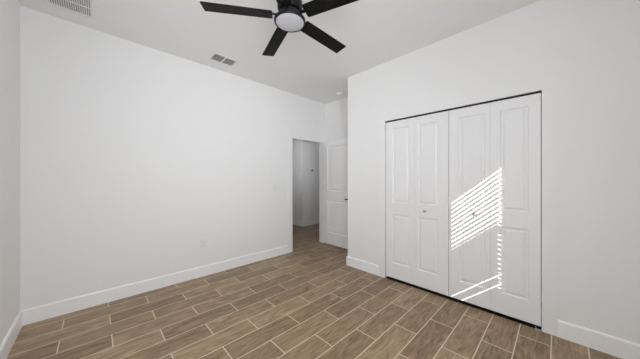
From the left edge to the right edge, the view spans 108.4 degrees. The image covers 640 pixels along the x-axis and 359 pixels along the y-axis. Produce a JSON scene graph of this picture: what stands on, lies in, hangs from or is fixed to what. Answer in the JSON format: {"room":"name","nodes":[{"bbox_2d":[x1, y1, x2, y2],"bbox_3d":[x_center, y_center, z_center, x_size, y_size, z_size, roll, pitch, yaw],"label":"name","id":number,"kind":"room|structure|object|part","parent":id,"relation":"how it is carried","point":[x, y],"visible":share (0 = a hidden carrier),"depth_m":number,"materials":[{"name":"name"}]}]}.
{"room":"empty bedroom","nodes":[
{"label":"empty bedroom","id":0,"kind":"room"},
{"bbox_2d":[0,0,19,344],"bbox_3d":[-1.299,-0.119,0.586,0.120,2.765,3.813,0,0,-44],"label":"wall","id":1,"kind":"structure","parent":0,"point":[9,9],"depth_m":1.72,"materials":[{"name":"white paint"}]},
{"bbox_2d":[0,311,22,358],"bbox_3d":[-1.245,1.196,0.627,0.015,0.134,3.797,0,0,-44],"label":"baseboard","id":2,"kind":"structure","parent":1,"relation":"attached to","point":[7,343],"depth_m":1.73,"materials":[{"name":"white paint"}]},
{"bbox_2d":[20,6,324,309],"bbox_3d":[-0.251,-0.119,4.354,6.881,2.765,0.120,0,0,-44],"label":"wall","id":3,"kind":"structure","parent":0,"point":[133,155],"depth_m":2.52,"materials":[{"name":"white paint"}]},
{"bbox_2d":[20,245,287,325],"bbox_3d":[-1.566,1.196,2.978,2.837,0.134,0.015,0,0,-44],"label":"baseboard","id":4,"kind":"structure","parent":3,"relation":"attached to","point":[58,308],"depth_m":2.52,"materials":[{"name":"white paint"}]},
{"bbox_2d":[200,239,205,247],"bbox_3d":[-1.525,0.838,3.022,0.072,0.116,0.009,0,0,-44],"label":"wall outlet","id":5,"kind":"object","parent":3,"relation":"attached to","point":[202,241],"visible":1,"depth_m":3.02,"materials":[{"name":"white plastic"}]},
{"bbox_2d":[288,131,324,252],"bbox_3d":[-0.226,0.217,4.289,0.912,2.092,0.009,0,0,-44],"label":"trim","id":6,"kind":"structure","parent":3,"relation":"attached to","point":[290,134],"depth_m":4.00,"materials":[{"name":"white paint"}]},
{"bbox_2d":[18,0,539,103],"bbox_3d":[-0.221,-1.527,4.323,6.881,0.050,7.900,0,0,-44],"label":"ceiling","id":7,"kind":"structure","parent":0,"point":[374,33],"depth_m":2.33,"materials":[{"name":"white paint"}]},
{"bbox_2d":[42,0,96,20],"bbox_3d":[-2.033,-1.497,1.870,0.333,0.010,0.544,0,0,-44],"label":"ceiling vent","id":8,"kind":"object","parent":7,"relation":"in","point":[85,8],"visible":1,"depth_m":1.99,"materials":[{"name":"white metal"}]},
{"bbox_2d":[208,52,238,66],"bbox_3d":[-1.208,-1.496,2.893,0.303,0.012,0.196,0,0,-44],"label":"ceiling vent","id":9,"kind":"object","parent":7,"relation":"in","point":[216,57],"visible":1,"depth_m":2.89,"materials":[{"name":"white metal"}]},
{"bbox_2d":[200,0,357,55],"bbox_3d":[-0.197,-1.324,1.732,1.130,0.356,1.177,0,0,-44],"label":"ceiling fan","id":10,"kind":"object","parent":7,"relation":"hanging from","point":[289,17],"visible":1,"depth_m":1.66,"materials":[{"name":"black metal"}]},
{"bbox_3d":[-0.581,-1.199,1.640,0.475,0.006,0.114,0,10,-10],"label":"blade","id":11,"kind":"part","parent":10,"relation":"part of","materials":[{"name":"black wood"}]},
{"bbox_3d":[-0.393,-1.199,2.025,0.114,0.006,0.475,-11,5,-28],"label":"blade","id":12,"kind":"part","parent":10,"relation":"part of","materials":[{"name":"black wood"}]},
{"bbox_3d":[-0.273,-1.199,1.342,0.114,0.006,0.475,10,1,8],"label":"blade","id":13,"kind":"part","parent":10,"relation":"part of","materials":[{"name":"black wood"}]},
{"bbox_2d":[276,13,303,31],"bbox_3d":[-0.222,-1.153,1.703,0.203,0.014,0.203,0,0,-44],"label":"diffuser","id":14,"kind":"object","parent":10,"relation":"attached to","point":[287,22],"depth_m":1.69,"materials":[{"name":"grey glass"}]},
{"bbox_3d":[0.032,-1.199,1.965,0.114,0.006,0.475,-14,-10,43],"label":"blade","id":15,"kind":"part","parent":10,"relation":"part of","materials":[{"name":"black wood"}]},
{"bbox_3d":[0.106,-1.199,1.543,0.475,0.006,0.114,0,-10,26],"label":"blade","id":16,"kind":"part","parent":10,"relation":"part of","materials":[{"name":"black wood"}]},
{"bbox_2d":[293,140,318,220],"bbox_3d":[-0.494,-0.119,7.891,2.290,2.765,2.410,0,0,-44],"label":"wall","id":17,"kind":"structure","parent":0,"point":[305,154],"depth_m":6.41,"materials":[{"name":"white paint"}]},
{"bbox_2d":[293,219,318,225],"bbox_3d":[-0.495,1.196,7.739,2.105,0.134,2.225,0,0,-44],"label":"baseboard","id":18,"kind":"structure","parent":17,"relation":"attached to","point":[315,221],"depth_m":6.39,"materials":[{"name":"white paint"}]},
{"bbox_2d":[7,224,620,358],"bbox_3d":[-0.221,1.288,4.323,6.881,0.050,7.900,0,0,-44],"label":"floor","id":19,"kind":"structure","parent":0,"point":[305,302],"depth_m":2.01,"materials":[{"name":"brown tile"}]},
{"bbox_2d":[325,94,541,301],"bbox_3d":[1.473,-0.119,3.288,0.120,2.765,3.813,0,0,-44],"label":"wall","id":20,"kind":"structure","parent":0,"point":[336,112],"depth_m":4.34,"materials":[{"name":"white paint"}]},
{"bbox_2d":[323,138,347,248],"bbox_3d":[0.325,0.256,4.291,0.084,1.975,0.768,0,0,-43],"label":"door","id":21,"kind":"structure","parent":20,"relation":"in","point":[335,153],"depth_m":4.33,"materials":[{"name":"white paint"}]},
{"bbox_2d":[348,0,639,343],"bbox_3d":[1.408,-0.119,2.472,0.120,2.765,2.735,0,0,-44],"label":"wall","id":22,"kind":"structure","parent":0,"point":[592,47],"depth_m":1.81,"materials":[{"name":"white paint"}]},
{"bbox_2d":[346,256,378,275],"bbox_3d":[0.583,1.196,3.222,0.015,0.134,0.540,0,0,-44],"label":"baseboard","id":23,"kind":"structure","parent":22,"relation":"attached to","point":[362,265],"depth_m":3.19,"materials":[{"name":"white paint"}]},
{"bbox_2d":[386,276,541,328],"bbox_3d":[1.374,1.261,2.476,0.073,0.004,1.445,0,0,-44],"label":"door track","id":24,"kind":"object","parent":22,"relation":"attached to","point":[388,277],"depth_m":2.31,"materials":[{"name":"grey metal"}]},
{"bbox_2d":[386,91,541,122],"bbox_3d":[1.361,-0.737,2.462,0.034,0.014,1.447,0,0,-44],"label":"door track","id":25,"kind":"object","parent":22,"relation":"attached to","point":[537,91],"visible":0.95,"depth_m":2.31,"materials":[{"name":"grey metal"}]},
{"bbox_2d":[386,111,448,295],"bbox_3d":[1.104,0.253,2.704,0.068,1.960,0.729,0,0,-44],"label":"door","id":26,"kind":"structure","parent":25,"relation":"hanging from","point":[417,148],"depth_m":2.67,"materials":[{"name":"white paint"}]},
{"bbox_2d":[449,93,540,330],"bbox_3d":[1.608,0.268,2.187,0.068,1.990,0.704,0,0,-44],"label":"door","id":27,"kind":"structure","parent":25,"relation":"hanging from","point":[495,147],"depth_m":2.15,"materials":[{"name":"white paint"}]},
{"bbox_2d":[379,75,556,335],"bbox_3d":[1.342,0.213,2.444,0.014,2.100,1.633,0,0,-44],"label":"trim","id":28,"kind":"structure","parent":22,"relation":"attached to","point":[548,86],"depth_m":1.90,"materials":[{"name":"white paint"}]},
{"bbox_2d":[557,319,639,358],"bbox_3d":[2.113,1.196,1.653,0.015,0.134,0.577,0,0,-44],"label":"baseboard","id":29,"kind":"structure","parent":22,"relation":"attached to","point":[608,344],"depth_m":1.70,"materials":[{"name":"white paint"}]}
]}

